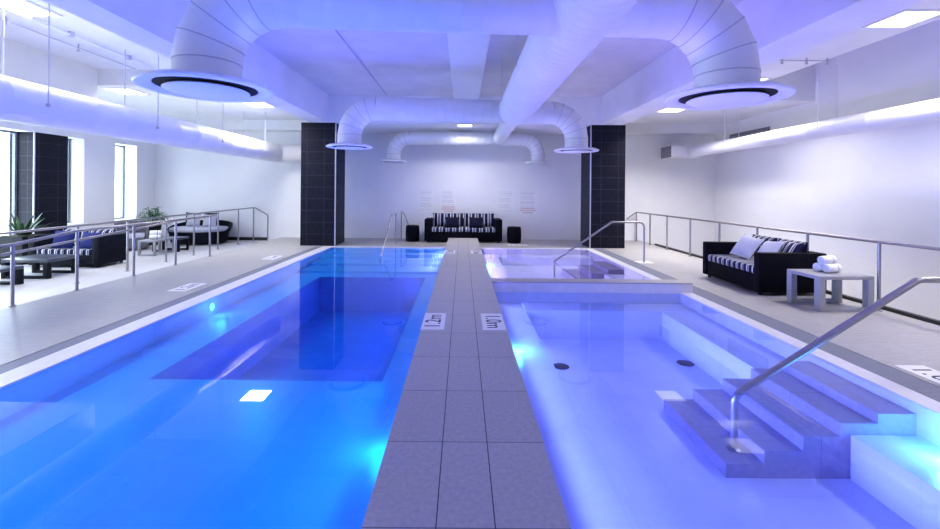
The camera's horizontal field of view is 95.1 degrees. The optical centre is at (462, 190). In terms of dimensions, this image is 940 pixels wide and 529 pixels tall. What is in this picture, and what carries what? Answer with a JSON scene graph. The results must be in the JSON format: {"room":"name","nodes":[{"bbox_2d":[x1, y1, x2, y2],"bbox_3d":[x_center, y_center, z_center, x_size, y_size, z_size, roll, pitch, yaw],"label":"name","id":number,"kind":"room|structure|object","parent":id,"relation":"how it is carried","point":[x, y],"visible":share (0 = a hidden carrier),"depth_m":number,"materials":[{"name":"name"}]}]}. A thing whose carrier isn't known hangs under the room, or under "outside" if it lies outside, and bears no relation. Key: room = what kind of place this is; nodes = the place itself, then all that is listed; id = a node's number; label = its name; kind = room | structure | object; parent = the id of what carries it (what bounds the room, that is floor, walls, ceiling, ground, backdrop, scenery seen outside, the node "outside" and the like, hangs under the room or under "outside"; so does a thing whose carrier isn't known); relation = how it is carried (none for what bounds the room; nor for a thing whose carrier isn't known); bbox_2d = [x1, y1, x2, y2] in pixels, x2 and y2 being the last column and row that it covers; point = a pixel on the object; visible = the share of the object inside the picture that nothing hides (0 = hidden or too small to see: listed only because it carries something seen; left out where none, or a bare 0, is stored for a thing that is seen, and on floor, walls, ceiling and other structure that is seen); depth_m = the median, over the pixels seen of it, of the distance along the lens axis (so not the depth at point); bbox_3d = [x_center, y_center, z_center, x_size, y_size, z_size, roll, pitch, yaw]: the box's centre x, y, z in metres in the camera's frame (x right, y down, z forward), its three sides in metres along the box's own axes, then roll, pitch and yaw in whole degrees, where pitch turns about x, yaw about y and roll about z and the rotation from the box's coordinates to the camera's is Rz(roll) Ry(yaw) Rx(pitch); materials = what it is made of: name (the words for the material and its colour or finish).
{"room":"spa","nodes":[
{"label":"spa","id":0,"kind":"room"},
{"bbox_2d":[0,120,155,228],"bbox_3d":[-10.202,-0.389,4.950,0.550,6.100,17.900,0,0,0],"label":"wall","id":1,"kind":"structure","parent":0,"point":[92,157],"depth_m":11.87,"materials":[{"name":"white paint"}]},
{"bbox_2d":[0,130,16,234],"bbox_3d":[-10.331,0.095,8.770,0.060,2.930,2.340,0,0,0],"label":"window","id":2,"kind":"structure","parent":1,"relation":"in","point":[14,140],"depth_m":9.89,"materials":[{"name":"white glass"}]},
{"bbox_2d":[33,132,34,233],"bbox_3d":[-9.912,0.099,9.945,0.014,2.930,0.034,0,0,0],"label":"trim","id":3,"kind":"structure","parent":1,"relation":"attached to","point":[33,132],"depth_m":9.94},
{"bbox_2d":[67,139,69,222],"bbox_3d":[-10.328,-0.265,11.040,0.060,2.210,0.480,0,0,0],"label":"window","id":4,"kind":"structure","parent":1,"relation":"in","point":[68,203],"depth_m":11.25,"materials":[{"name":"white glass"}]},
{"bbox_2d":[115,145,124,218],"bbox_3d":[-10.328,-0.265,12.695,0.060,2.210,0.810,0,0,0],"label":"window","id":5,"kind":"structure","parent":1,"relation":"in","point":[122,147],"depth_m":13.05,"materials":[{"name":"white glass"}]},
{"bbox_2d":[0,240,265,308],"bbox_3d":[-7.900,1.706,4.950,4.090,0.250,17.900,0,0,0],"label":"floor","id":6,"kind":"structure","parent":0,"point":[32,289],"depth_m":8.40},
{"bbox_2d":[0,266,23,284],"bbox_3d":[-7.873,1.427,6.960,0.780,0.310,0.760,0,0,0],"label":"coffee table","id":7,"kind":"object","parent":6,"relation":"on","point":[19,270],"visible":0.77,"depth_m":7.25,"materials":[{"name":"stone"}]},
{"bbox_2d":[0,211,48,264],"bbox_3d":[-9.563,1.000,9.423,1.132,1.134,0.864,0,0,0],"label":"potted plant","id":8,"kind":"object","parent":6,"relation":"on","point":[5,239],"visible":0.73,"depth_m":9.16,"materials":[{"name":"green plant"}]},
{"bbox_2d":[1,254,74,278],"bbox_3d":[-7.883,1.407,8.050,0.840,0.350,0.640,0,0,0],"label":"coffee table","id":9,"kind":"object","parent":6,"relation":"on","point":[36,259],"visible":0.89,"depth_m":7.84,"materials":[{"name":"stone"}]},
{"bbox_2d":[9,132,67,234],"bbox_3d":[-10.200,0.096,10.370,0.562,2.930,0.860,0,0,0],"label":"column","id":10,"kind":"structure","parent":6,"relation":"on","point":[51,151],"depth_m":10.13,"materials":[{"name":"tile"}]},
{"bbox_2d":[28,229,125,267],"bbox_3d":[-8.181,1.207,9.210,1.450,0.744,0.800,0,0,0],"label":"sofa","id":11,"kind":"object","parent":6,"relation":"on","point":[107,249],"visible":0.5,"depth_m":8.91,"materials":[{"name":"wicker"}]},
{"bbox_2d":[50,230,74,248],"bbox_3d":[-8.359,1.017,9.020,0.440,0.382,0.190,0,0,-6],"label":"throw pillow","id":12,"kind":"object","parent":11,"relation":"on","point":[68,237],"visible":0.62,"depth_m":8.96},
{"bbox_2d":[36,246,91,254],"bbox_3d":[-8.181,1.259,9.150,1.162,0.120,0.660,0,0,0],"label":"seat cushion","id":13,"kind":"object","parent":11,"relation":"on","point":[47,250],"depth_m":8.82,"materials":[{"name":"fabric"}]},
{"bbox_2d":[63,229,88,245],"bbox_3d":[-8.472,1.016,9.400,0.579,0.367,0.209,0,0,0],"label":"cushion","id":14,"kind":"object","parent":11,"relation":"on","point":[80,233],"depth_m":9.35,"materials":[{"name":"blue fabric"}]},
{"bbox_2d":[79,232,101,248],"bbox_3d":[-7.809,1.042,9.020,0.440,0.363,0.186,0,0,6],"label":"throw pillow","id":15,"kind":"object","parent":11,"relation":"on","point":[84,244],"visible":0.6,"depth_m":8.96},
{"bbox_2d":[89,229,115,233],"bbox_3d":[-7.887,1.021,9.400,0.579,0.367,0.209,0,0,0],"label":"cushion","id":16,"kind":"object","parent":11,"relation":"on","point":[104,231],"depth_m":9.37,"materials":[{"name":"multicoloured fabric"}]},
{"bbox_2d":[114,221,148,248],"bbox_3d":[-8.887,1.178,11.575,0.720,0.690,0.700,0,0,-34],"label":"armchair","id":17,"kind":"object","parent":6,"relation":"on","point":[140,234],"visible":0.44,"depth_m":11.49,"materials":[{"name":"grey wicker"}]},
{"bbox_2d":[129,232,144,238],"bbox_3d":[-8.862,1.198,11.538,0.560,0.110,0.590,0,0,-34],"label":"seat cushion","id":18,"kind":"object","parent":17,"relation":"on","point":[138,235],"depth_m":11.41,"materials":[{"name":"grey fabric"}]},
{"bbox_2d":[0,207,268,283],"bbox_3d":[-6.449,1.054,7.911,0.504,1.079,11.822,0,0,0],"label":"railing","id":19,"kind":"object","parent":6,"relation":"on","point":[193,214],"visible":0.93,"depth_m":9.58,"materials":[{"name":"metal"}]},
{"bbox_2d":[134,206,166,244],"bbox_3d":[-9.068,1.009,12.542,0.947,1.124,0.961,0,0,0],"label":"potted plant","id":20,"kind":"object","parent":6,"relation":"on","point":[157,213],"visible":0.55,"depth_m":12.48,"materials":[{"name":"green plant"}]},
{"bbox_2d":[138,237,174,255],"bbox_3d":[-7.672,1.393,10.800,0.420,0.380,0.740,0,0,0],"label":"side table","id":21,"kind":"object","parent":6,"relation":"on","point":[154,241],"visible":0.91,"depth_m":10.46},
{"bbox_2d":[152,236,188,251],"bbox_3d":[-7.732,1.403,11.400,0.700,0.360,0.420,0,0,0],"label":"coffee table","id":22,"kind":"object","parent":6,"relation":"on","point":[179,238],"visible":0.63,"depth_m":11.56,"materials":[{"name":"stone"}]},
{"bbox_2d":[167,220,232,244],"bbox_3d":[-7.961,1.236,13.049,1.852,0.630,1.426,0,0,0],"label":"daybed","id":23,"kind":"object","parent":6,"relation":"on","point":[201,233],"visible":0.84,"depth_m":12.57,"materials":[{"name":"wicker"}]},
{"bbox_2d":[186,214,200,226],"bbox_3d":[-8.208,0.899,13.120,0.440,0.394,0.168,0,0,0],"label":"throw pillow","id":24,"kind":"object","parent":23,"relation":"on","point":[190,221],"visible":0.66,"depth_m":13.06,"materials":[{"name":"grey fabric"}]},
{"bbox_2d":[169,225,227,232],"bbox_3d":[-7.960,1.143,13.020,1.638,0.115,1.310,0,0,0],"label":"seat cushion","id":25,"kind":"object","parent":23,"relation":"on","point":[180,228],"depth_m":12.59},
{"bbox_2d":[202,214,216,226],"bbox_3d":[-7.708,0.903,13.120,0.440,0.394,0.168,0,0,0],"label":"throw pillow","id":26,"kind":"object","parent":23,"relation":"on","point":[213,219],"visible":0.75,"depth_m":13.06,"materials":[{"name":"grey fabric"}]},
{"bbox_2d":[149,277,425,380],"bbox_3d":[-1.865,2.309,6.475,2.210,1.049,4.850,0,0,0],"label":"floor","id":27,"kind":"structure","parent":0,"point":[329,328],"depth_m":6.84,"materials":[{"name":"tile"}]},
{"bbox_2d":[155,131,715,255],"bbox_3d":[-1.047,-0.309,14.025,18.960,6.100,0.250,0,0,0],"label":"wall","id":28,"kind":"structure","parent":0,"point":[186,180],"depth_m":13.90,"materials":[{"name":"white paint"}]},
{"bbox_2d":[228,237,266,239],"bbox_3d":[-8.124,1.529,13.890,3.640,0.100,0.020,0,0,0],"label":"baseboard","id":29,"kind":"structure","parent":28,"relation":"attached to","point":[229,238],"depth_m":13.88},
{"bbox_2d":[419,189,433,212],"bbox_3d":[-1.167,0.329,13.893,0.485,0.776,0.014,0,0,0],"label":"poster","id":30,"kind":"object","parent":28,"relation":"attached to","point":[426,196],"visible":0.98,"depth_m":13.89,"materials":[{"name":"white paper"}]},
{"bbox_2d":[440,189,456,212],"bbox_3d":[-0.456,0.336,13.893,0.517,0.776,0.014,0,0,0],"label":"poster","id":31,"kind":"object","parent":28,"relation":"attached to","point":[447,196],"visible":0.97,"depth_m":13.89,"materials":[{"name":"white paper"}]},
{"bbox_2d":[497,190,513,214],"bbox_3d":[1.395,0.369,13.893,0.533,0.792,0.014,0,0,0],"label":"poster","id":32,"kind":"object","parent":28,"relation":"attached to","point":[505,198],"visible":1,"depth_m":13.89,"materials":[{"name":"white paper"}]},
{"bbox_2d":[518,190,536,214],"bbox_3d":[2.106,0.376,13.893,0.598,0.792,0.014,0,0,0],"label":"poster","id":33,"kind":"object","parent":28,"relation":"attached to","point":[527,199],"visible":1,"depth_m":13.89,"materials":[{"name":"white paper"}]},
{"bbox_2d":[361,238,570,528],"bbox_3d":[0.010,2.120,4.360,0.864,1.460,16.720,0,0,0],"label":"walkway","id":34,"kind":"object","parent":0,"point":[526,495],"visible":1,"depth_m":2.46,"materials":[{"name":"tile"}]},
{"bbox_2d":[420,313,445,329],"bbox_3d":[-0.302,1.384,4.580,0.235,0.007,0.580,0,0,0],"label":"depth marker","id":35,"kind":"object","parent":34,"relation":"on","point":[431,321],"visible":1,"depth_m":4.55,"materials":[{"name":"white"}]},
{"bbox_2d":[435,240,458,528],"bbox_3d":[-0.110,1.391,4.360,0.005,0.005,16.720,0,0,0],"label":"grout line","id":36,"kind":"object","parent":34,"relation":"attached to","point":[458,240],"depth_m":2.48,"materials":[{"name":"black"}]},
{"bbox_2d":[467,241,495,528],"bbox_3d":[0.136,1.393,4.360,0.005,0.005,16.720,0,0,0],"label":"grout line","id":37,"kind":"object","parent":34,"relation":"attached to","point":[467,241],"depth_m":2.47,"materials":[{"name":"black"}]},
{"bbox_2d":[481,313,506,330],"bbox_3d":[0.323,1.390,4.580,0.235,0.007,0.580,0,0,0],"label":"depth marker","id":38,"kind":"object","parent":34,"relation":"on","point":[490,322],"visible":1,"depth_m":4.54,"materials":[{"name":"white"}]},
{"bbox_2d":[0,237,939,386],"bbox_3d":[-0.063,2.099,4.950,11.590,1.100,17.900,0,0,0],"label":"floor","id":39,"kind":"structure","parent":0,"point":[890,339],"depth_m":5.89,"materials":[{"name":"tile"}]},
{"bbox_2d":[0,214,216,306],"bbox_3d":[-5.859,1.028,6.177,0.183,0.941,8.357,0,0,0],"label":"railing","id":40,"kind":"object","parent":39,"relation":"on","point":[12,252],"visible":1,"depth_m":6.48,"materials":[{"name":"metal"}]},
{"bbox_2d":[168,283,206,291],"bbox_3d":[-4.313,1.509,6.750,0.280,0.007,0.560,0,0,0],"label":"depth marker","id":41,"kind":"object","parent":39,"relation":"on","point":[189,286],"visible":1,"depth_m":6.72,"materials":[{"name":"white"}]},
{"bbox_2d":[0,249,444,528],"bbox_3d":[-1.996,2.213,5.025,3.146,1.240,13.250,0,0,0],"label":"basin","id":42,"kind":"object","parent":39,"relation":"in","point":[117,447],"visible":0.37,"depth_m":3.07,"materials":[{"name":"tile"}]},
{"bbox_2d":[300,122,344,245],"bbox_3d":[-3.991,-0.190,12.373,0.974,3.410,0.974,0,0,0],"label":"column","id":43,"kind":"structure","parent":39,"relation":"on","point":[322,206],"depth_m":11.90,"materials":[{"name":"tile"}]},
{"bbox_2d":[379,213,396,262],"bbox_3d":[-1.930,1.170,11.292,0.090,1.094,2.406,0,0,0],"label":"pool handrail","id":44,"kind":"object","parent":39,"relation":"on","point":[393,213],"visible":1,"depth_m":11.40,"materials":[{"name":"metal"}]},
{"bbox_2d":[406,225,419,241],"bbox_3d":[-1.531,1.293,13.200,0.430,0.487,0.430,0,0,0],"label":"stool","id":45,"kind":"object","parent":39,"relation":"on","point":[412,231],"visible":1,"depth_m":13.02,"materials":[{"name":"black wicker"}]},
{"bbox_2d":[424,213,501,242],"bbox_3d":[0.025,1.123,13.250,2.330,0.854,0.800,0,0,0],"label":"sofa","id":46,"kind":"object","parent":39,"relation":"on","point":[434,228],"visible":0.87,"depth_m":12.87,"materials":[{"name":"black wicker"}]},
{"bbox_2d":[433,213,462,226],"bbox_3d":[-0.455,0.901,13.440,0.955,0.418,0.212,0,0,0],"label":"cushion","id":47,"kind":"object","parent":46,"relation":"on","point":[439,219],"depth_m":13.38,"materials":[{"name":"multicoloured fabric"}]},
{"bbox_2d":[445,217,458,227],"bbox_3d":[-0.308,0.947,12.970,0.420,0.333,0.166,0,0,0],"label":"throw pillow","id":48,"kind":"object","parent":46,"relation":"on","point":[450,221],"visible":1,"depth_m":12.92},
{"bbox_2d":[431,226,494,231],"bbox_3d":[0.025,1.170,13.190,1.922,0.120,0.660,0,0,0],"label":"seat cushion","id":49,"kind":"object","parent":46,"relation":"on","point":[433,228],"depth_m":12.86,"materials":[{"name":"multicoloured fabric"}]},
{"bbox_2d":[469,217,482,227],"bbox_3d":[0.402,0.954,12.970,0.420,0.333,0.166,0,0,0],"label":"throw pillow","id":50,"kind":"object","parent":46,"relation":"on","point":[474,222],"visible":1,"depth_m":12.92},
{"bbox_2d":[463,213,493,226],"bbox_3d":[0.510,0.909,13.440,0.955,0.418,0.212,0,0,0],"label":"cushion","id":51,"kind":"object","parent":46,"relation":"on","point":[488,219],"depth_m":13.38,"materials":[{"name":"multicoloured fabric"}]},
{"bbox_2d":[0,246,939,446],"bbox_3d":[-0.133,2.197,5.025,7.373,1.304,13.550,0,0,0],"label":"pool coping","id":52,"kind":"object","parent":39,"relation":"on","point":[21,387],"visible":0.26,"depth_m":4.56,"materials":[{"name":"tile"}]},
{"bbox_2d":[0,246,939,401],"bbox_3d":[-0.079,1.726,5.025,7.873,0.346,13.550,0,0,0],"label":"grate","id":53,"kind":"object","parent":39,"relation":"in","point":[929,390],"visible":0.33,"depth_m":4.68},
{"bbox_2d":[507,226,520,243],"bbox_3d":[1.559,1.320,12.980,0.430,0.487,0.430,0,0,0],"label":"stool","id":54,"kind":"object","parent":39,"relation":"on","point":[513,232],"visible":1,"depth_m":12.80,"materials":[{"name":"black wicker"}]},
{"bbox_2d":[483,254,632,278],"bbox_3d":[1.905,2.292,9.285,2.930,1.150,4.730,0,0,0],"label":"basin","id":55,"kind":"object","parent":39,"relation":"in","point":[498,265],"visible":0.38,"depth_m":10.96,"materials":[{"name":"tile"}]},
{"bbox_2d":[562,261,623,278],"bbox_3d":[2.854,1.790,9.550,1.040,0.290,1.100,0,0,0],"label":"steps","id":56,"kind":"structure","parent":55,"relation":"on","point":[597,270],"depth_m":9.38,"materials":[{"name":"grey tile"}]},
{"bbox_2d":[580,125,625,247],"bbox_3d":[4.014,-0.120,12.373,0.974,3.410,0.974,0,0,0],"label":"column","id":57,"kind":"structure","parent":39,"relation":"on","point":[602,171],"depth_m":11.90,"materials":[{"name":"tile"}]},
{"bbox_2d":[553,221,653,277],"bbox_3d":[3.100,1.302,9.550,2.178,1.273,0.320,0,0,0],"label":"pool handrail","id":58,"kind":"object","parent":39,"relation":"on","point":[609,223],"visible":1,"depth_m":9.53,"materials":[{"name":"metal"}]},
{"bbox_2d":[499,302,939,528],"bbox_3d":[1.905,2.294,2.530,2.930,1.145,8.260,0,0,0],"label":"basin","id":59,"kind":"object","parent":39,"relation":"in","point":[618,460],"visible":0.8,"depth_m":3.37,"materials":[{"name":"tile"}]},
{"bbox_2d":[664,361,916,478],"bbox_3d":[2.668,1.896,3.693,1.412,0.485,0.993,0,0,0],"label":"steps","id":60,"kind":"structure","parent":59,"relation":"on","point":[801,421],"depth_m":3.42,"materials":[{"name":"grey tile"}]},
{"bbox_2d":[726,276,939,452],"bbox_3d":[3.238,1.353,3.380,2.300,1.371,0.100,0,0,0],"label":"pool handrail","id":61,"kind":"object","parent":60,"relation":"on","point":[733,446],"visible":1,"depth_m":3.36,"materials":[{"name":"metal"}]},
{"bbox_2d":[703,234,826,294],"bbox_3d":[5.000,1.192,7.270,1.030,0.804,1.540,0,0,0],"label":"sofa","id":62,"kind":"object","parent":39,"relation":"on","point":[764,272],"visible":0.62,"depth_m":6.58,"materials":[{"name":"black wicker"}]},
{"bbox_2d":[708,254,753,272],"bbox_3d":[4.939,1.223,7.270,0.890,0.120,1.272,0,0,0],"label":"seat cushion","id":63,"kind":"object","parent":62,"relation":"on","point":[734,262],"depth_m":7.29,"materials":[{"name":"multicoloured fabric"}]},
{"bbox_2d":[730,234,764,259],"bbox_3d":[4.922,0.963,7.450,0.280,0.411,0.500,0,0,-6],"label":"throw pillow","id":64,"kind":"object","parent":62,"relation":"on","point":[746,246],"visible":1,"depth_m":7.35,"materials":[{"name":"grey fabric"}]},
{"bbox_2d":[752,234,777,251],"bbox_3d":[5.307,0.981,7.590,0.210,0.377,0.634,0,0,0],"label":"cushion","id":65,"kind":"object","parent":62,"relation":"on","point":[766,238],"depth_m":7.49,"materials":[{"name":"fabric"}]},
{"bbox_2d":[758,241,784,251],"bbox_3d":[5.012,0.984,7.030,0.271,0.384,0.472,0,0,1],"label":"throw pillow","id":66,"kind":"object","parent":62,"relation":"on","point":[767,246],"visible":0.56,"depth_m":6.92,"materials":[{"name":"grey fabric"}]},
{"bbox_2d":[777,238,807,252],"bbox_3d":[5.307,0.981,6.950,0.210,0.377,0.634,0,0,0],"label":"cushion","id":67,"kind":"object","parent":62,"relation":"on","point":[805,250],"depth_m":6.76,"materials":[{"name":"multicoloured fabric"}]},
{"bbox_2d":[781,240,804,251],"bbox_3d":[5.192,0.975,6.800,0.218,0.360,0.400,0,0,6],"label":"throw pillow","id":68,"kind":"object","parent":62,"relation":"on","point":[790,246],"visible":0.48,"depth_m":6.72,"materials":[{"name":"blue fabric"}]},
{"bbox_2d":[626,212,939,311],"bbox_3d":[5.425,1.127,7.661,0.355,0.941,12.321,0,0,0],"label":"railing","id":69,"kind":"object","parent":39,"relation":"on","point":[879,242],"visible":0.69,"depth_m":6.91,"materials":[{"name":"metal"}]},
{"bbox_2d":[654,244,939,325],"bbox_3d":[5.702,1.577,6.850,0.070,0.045,11.700,0,0,0],"label":"trim","id":70,"kind":"structure","parent":39,"relation":"on","point":[887,308],"depth_m":5.69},
{"bbox_2d":[787,269,873,311],"bbox_3d":[5.058,1.359,5.940,0.760,0.470,0.540,0,0,-3],"label":"side table","id":71,"kind":"object","parent":39,"relation":"on","point":[819,300],"visible":0.87,"depth_m":5.73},
{"bbox_2d":[812,263,822,270],"bbox_3d":[5.051,1.064,6.036,0.250,0.122,0.122,0,0,-18],"label":"rolled towel","id":72,"kind":"object","parent":71,"relation":"on","point":[816,266],"visible":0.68,"depth_m":5.98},
{"bbox_2d":[817,255,836,264],"bbox_3d":[5.071,0.960,5.980,0.250,0.122,0.122,0,0,-18],"label":"rolled towel","id":73,"kind":"object","parent":72,"relation":"on","point":[831,259],"visible":0.98,"depth_m":5.94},
{"bbox_2d":[822,264,841,272],"bbox_3d":[5.088,1.065,5.923,0.250,0.122,0.122,0,0,-18],"label":"rolled towel","id":74,"kind":"object","parent":71,"relation":"on","point":[827,268],"visible":1,"depth_m":5.88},
{"bbox_2d":[894,365,939,383],"bbox_3d":[4.046,1.582,3.620,0.270,0.007,0.560,0,0,0],"label":"depth marker","id":75,"kind":"object","parent":39,"relation":"on","point":[928,373],"visible":1,"depth_m":3.77,"materials":[{"name":"white"}]},
{"bbox_2d":[0,0,939,123],"bbox_3d":[-0.851,-2.763,4.950,18.110,1.190,17.900,0,0,0],"label":"ceiling","id":76,"kind":"structure","parent":0,"point":[797,74],"depth_m":8.72,"materials":[{"name":"white paint"}]},
{"bbox_2d":[0,0,63,16],"bbox_3d":[-6.128,-2.543,5.950,0.630,0.020,0.630,0,0,0],"label":"recessed light","id":77,"kind":"object","parent":76,"relation":"in","point":[26,7],"visible":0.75,"depth_m":5.99,"materials":[{"name":"white paint"}]},
{"bbox_2d":[0,37,97,98],"bbox_3d":[-8.794,-2.452,2.525,2.230,1.950,13.050,0,0,0],"label":"ceiling","id":78,"kind":"structure","parent":76,"relation":"attached to","point":[21,61],"depth_m":7.94,"materials":[{"name":"white paint"}]},
{"bbox_2d":[0,16,134,68],"bbox_3d":[-6.699,-2.493,4.400,0.060,0.130,8.800,0,0,0],"label":"pipe","id":79,"kind":"object","parent":76,"relation":"attached to","point":[6,21],"visible":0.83,"depth_m":7.23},
{"bbox_2d":[0,5,156,69],"bbox_3d":[-6.278,-2.515,4.400,0.060,0.080,8.800,0,0,0],"label":"conduit","id":80,"kind":"object","parent":76,"relation":"attached to","point":[69,33],"visible":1,"depth_m":6.89,"materials":[{"name":"metal"}]},
{"bbox_2d":[100,87,150,94],"bbox_3d":[-7.481,-2.215,9.570,0.630,0.020,0.630,0,0,0],"label":"recessed light","id":81,"kind":"object","parent":76,"relation":"in","point":[128,91],"visible":1,"depth_m":9.55,"materials":[{"name":"white paint"}]},
{"bbox_2d":[107,89,146,94],"bbox_3d":[-7.481,-2.218,9.570,0.560,0.014,0.560,0,0,0],"label":"diffuser","id":82,"kind":"object","parent":81,"relation":"attached to","point":[120,91],"depth_m":9.57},
{"bbox_2d":[0,0,300,162],"bbox_3d":[-5.194,-1.715,6.365,1.818,1.660,14.730,0,0,0],"label":"duct","id":83,"kind":"object","parent":76,"relation":"hanging from","point":[21,101],"visible":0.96,"depth_m":6.89,"materials":[{"name":"metal"}]},
{"bbox_2d":[42,0,327,122],"bbox_3d":[-3.947,-2.639,4.950,0.460,1.490,17.900,0,0,0],"label":"ceiling beam","id":84,"kind":"structure","parent":76,"relation":"attached to","point":[151,24],"depth_m":5.56,"materials":[{"name":"white paint"}]},
{"bbox_2d":[179,119,308,131],"bbox_3d":[-7.047,-2.071,13.650,5.730,0.300,0.500,0,0,0],"label":"ceiling","id":85,"kind":"structure","parent":76,"relation":"attached to","point":[224,125],"depth_m":13.40,"materials":[{"name":"white paint"}]},
{"bbox_2d":[243,102,276,107],"bbox_3d":[-5.181,-2.195,10.950,0.630,0.020,0.630,0,0,0],"label":"recessed light","id":86,"kind":"object","parent":76,"relation":"in","point":[251,104],"visible":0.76,"depth_m":10.98,"materials":[{"name":"white paint"}]},
{"bbox_2d":[245,103,272,106],"bbox_3d":[-5.181,-2.198,10.950,0.560,0.014,0.560,0,0,0],"label":"diffuser","id":87,"kind":"object","parent":86,"relation":"attached to","point":[249,104],"depth_m":10.90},
{"bbox_2d":[655,107,686,112],"bbox_3d":[5.439,-2.103,11.150,0.630,0.020,0.630,0,0,0],"label":"recessed light","id":88,"kind":"object","parent":76,"relation":"in","point":[666,109],"visible":0.73,"depth_m":11.20,"materials":[{"name":"white paint"}]},
{"bbox_2d":[658,108,684,111],"bbox_3d":[5.439,-2.106,11.150,0.560,0.014,0.560,0,0,0],"label":"diffuser","id":89,"kind":"object","parent":88,"relation":"attached to","point":[663,109],"depth_m":11.20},
{"bbox_2d":[624,123,725,135],"bbox_3d":[6.307,-1.955,13.650,3.780,0.300,0.500,0,0,0],"label":"ceiling","id":90,"kind":"structure","parent":76,"relation":"attached to","point":[631,128],"depth_m":13.40,"materials":[{"name":"white paint"}]},
{"bbox_2d":[600,0,923,124],"bbox_3d":[4.122,-2.569,4.950,0.600,1.490,17.900,0,0,0],"label":"ceiling beam","id":91,"kind":"structure","parent":76,"relation":"attached to","point":[781,29],"depth_m":5.50,"materials":[{"name":"white paint"}]},
{"bbox_2d":[661,56,939,158],"bbox_3d":[6.835,-2.011,6.375,0.965,1.960,14.750,0,0,0],"label":"duct","id":92,"kind":"object","parent":76,"relation":"hanging from","point":[927,111],"visible":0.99,"depth_m":8.26,"materials":[{"name":"metal"}]},
{"bbox_2d":[661,146,670,158],"bbox_3d":[6.353,-1.205,13.425,0.015,0.340,0.650,0,0,0],"label":"grille","id":93,"kind":"object","parent":92,"relation":"attached to","point":[665,151],"depth_m":13.38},
{"bbox_2d":[862,9,939,28],"bbox_3d":[6.271,-2.436,6.100,0.630,0.020,0.630,0,0,0],"label":"recessed light","id":94,"kind":"object","parent":76,"relation":"in","point":[905,18],"visible":0.97,"depth_m":6.07,"materials":[{"name":"white paint"}]},
{"bbox_2d":[868,12,939,26],"bbox_3d":[6.271,-2.438,6.100,0.560,0.014,0.560,0,0,0],"label":"diffuser","id":95,"kind":"object","parent":94,"relation":"attached to","point":[901,19],"depth_m":6.09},
{"bbox_2d":[254,0,742,96],"bbox_3d":[0.056,-2.990,3.950,7.540,0.720,15.900,0,0,0],"label":"ceiling","id":96,"kind":"structure","parent":0,"point":[401,63],"depth_m":8.72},
{"bbox_2d":[335,30,387,95],"bbox_3d":[-2.077,-2.628,5.950,0.024,0.024,11.900,0,0,0],"label":"conduit","id":97,"kind":"object","parent":96,"relation":"attached to","point":[335,30],"visible":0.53,"depth_m":8.52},
{"bbox_2d":[328,95,600,133],"bbox_3d":[0.053,-2.605,12.900,7.540,1.490,2.000,0,0,0],"label":"ceiling beam","id":98,"kind":"structure","parent":96,"relation":"attached to","point":[588,108],"depth_m":11.90,"materials":[{"name":"white paint"}]},
{"bbox_2d":[447,33,490,99],"bbox_3d":[0.102,-2.579,3.950,0.700,0.100,15.900,0,0,0],"label":"ceiling beam","id":99,"kind":"structure","parent":96,"relation":"attached to","point":[467,52],"depth_m":8.46,"materials":[{"name":"white paint"}]},
{"bbox_2d":[493,0,637,144],"bbox_3d":[1.107,-1.991,4.776,0.730,1.259,16.553,0,0,0],"label":"duct","id":100,"kind":"object","parent":96,"relation":"hanging from","point":[544,63],"visible":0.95,"depth_m":4.63,"materials":[{"name":"metal"}]},
{"bbox_2d":[337,97,587,146],"bbox_3d":[0.063,-1.443,9.135,5.332,1.008,0.500,0,0,-4],"label":"duct","id":101,"kind":"object","parent":100,"relation":"attached to","point":[361,113],"visible":0.91,"depth_m":8.91,"materials":[{"name":"metal"}]},
{"bbox_2d":[326,143,372,149],"bbox_3d":[-2.352,-0.929,8.950,0.940,0.093,0.940,0,0,0],"label":"diffuser","id":102,"kind":"object","parent":101,"relation":"attached to","point":[345,146],"visible":1,"depth_m":8.72,"materials":[{"name":"white paint"}]},
{"bbox_2d":[554,147,598,152],"bbox_3d":[2.468,-0.887,9.320,0.940,0.093,0.940,0,0,0],"label":"diffuser","id":103,"kind":"object","parent":101,"relation":"attached to","point":[566,149],"visible":1,"depth_m":9.11,"materials":[{"name":"white paint"}]},
{"bbox_2d":[170,0,760,87],"bbox_3d":[0.113,-1.465,3.915,5.273,1.052,0.551,0,0,-3],"label":"duct","id":104,"kind":"object","parent":100,"relation":"attached to","point":[719,45],"visible":0.94,"depth_m":3.75,"materials":[{"name":"metal"}]},
{"bbox_2d":[131,69,273,102],"bbox_3d":[-2.252,-0.918,3.800,1.070,0.093,1.070,0,0,0],"label":"diffuser","id":105,"kind":"object","parent":104,"relation":"attached to","point":[191,84],"visible":1,"depth_m":3.63,"materials":[{"name":"white paint"}]},
{"bbox_2d":[664,81,796,109],"bbox_3d":[2.468,-0.887,4.030,1.050,0.093,1.050,0,0,0],"label":"diffuser","id":106,"kind":"object","parent":104,"relation":"attached to","point":[745,93],"visible":1,"depth_m":3.86,"materials":[{"name":"white paint"}]},
{"bbox_2d":[387,131,544,160],"bbox_3d":[0.112,-1.358,13.085,4.817,0.898,0.422,0,0,-1],"label":"duct","id":107,"kind":"object","parent":100,"relation":"attached to","point":[401,140],"visible":0.95,"depth_m":12.91,"materials":[{"name":"metal"}]},
{"bbox_2d":[491,278,692,303],"bbox_3d":[1.998,2.141,6.790,3.113,1.453,0.270,0,0,0],"label":"divider","id":108,"kind":"object","parent":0,"point":[507,290],"visible":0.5,"depth_m":6.66,"materials":[{"name":"tile"}]},
{"bbox_2d":[715,19,939,319],"bbox_3d":[8.307,-0.228,4.950,0.250,6.100,17.900,0,0,0],"label":"wall","id":109,"kind":"structure","parent":0,"point":[882,184],"depth_m":8.85,"materials":[{"name":"white paint"}]},
{"bbox_2d":[729,126,769,138],"bbox_3d":[8.173,-1.469,12.300,0.040,0.500,1.700,0,0,0],"label":"air vent","id":110,"kind":"object","parent":109,"relation":"in","point":[765,129],"visible":0.36,"depth_m":12.18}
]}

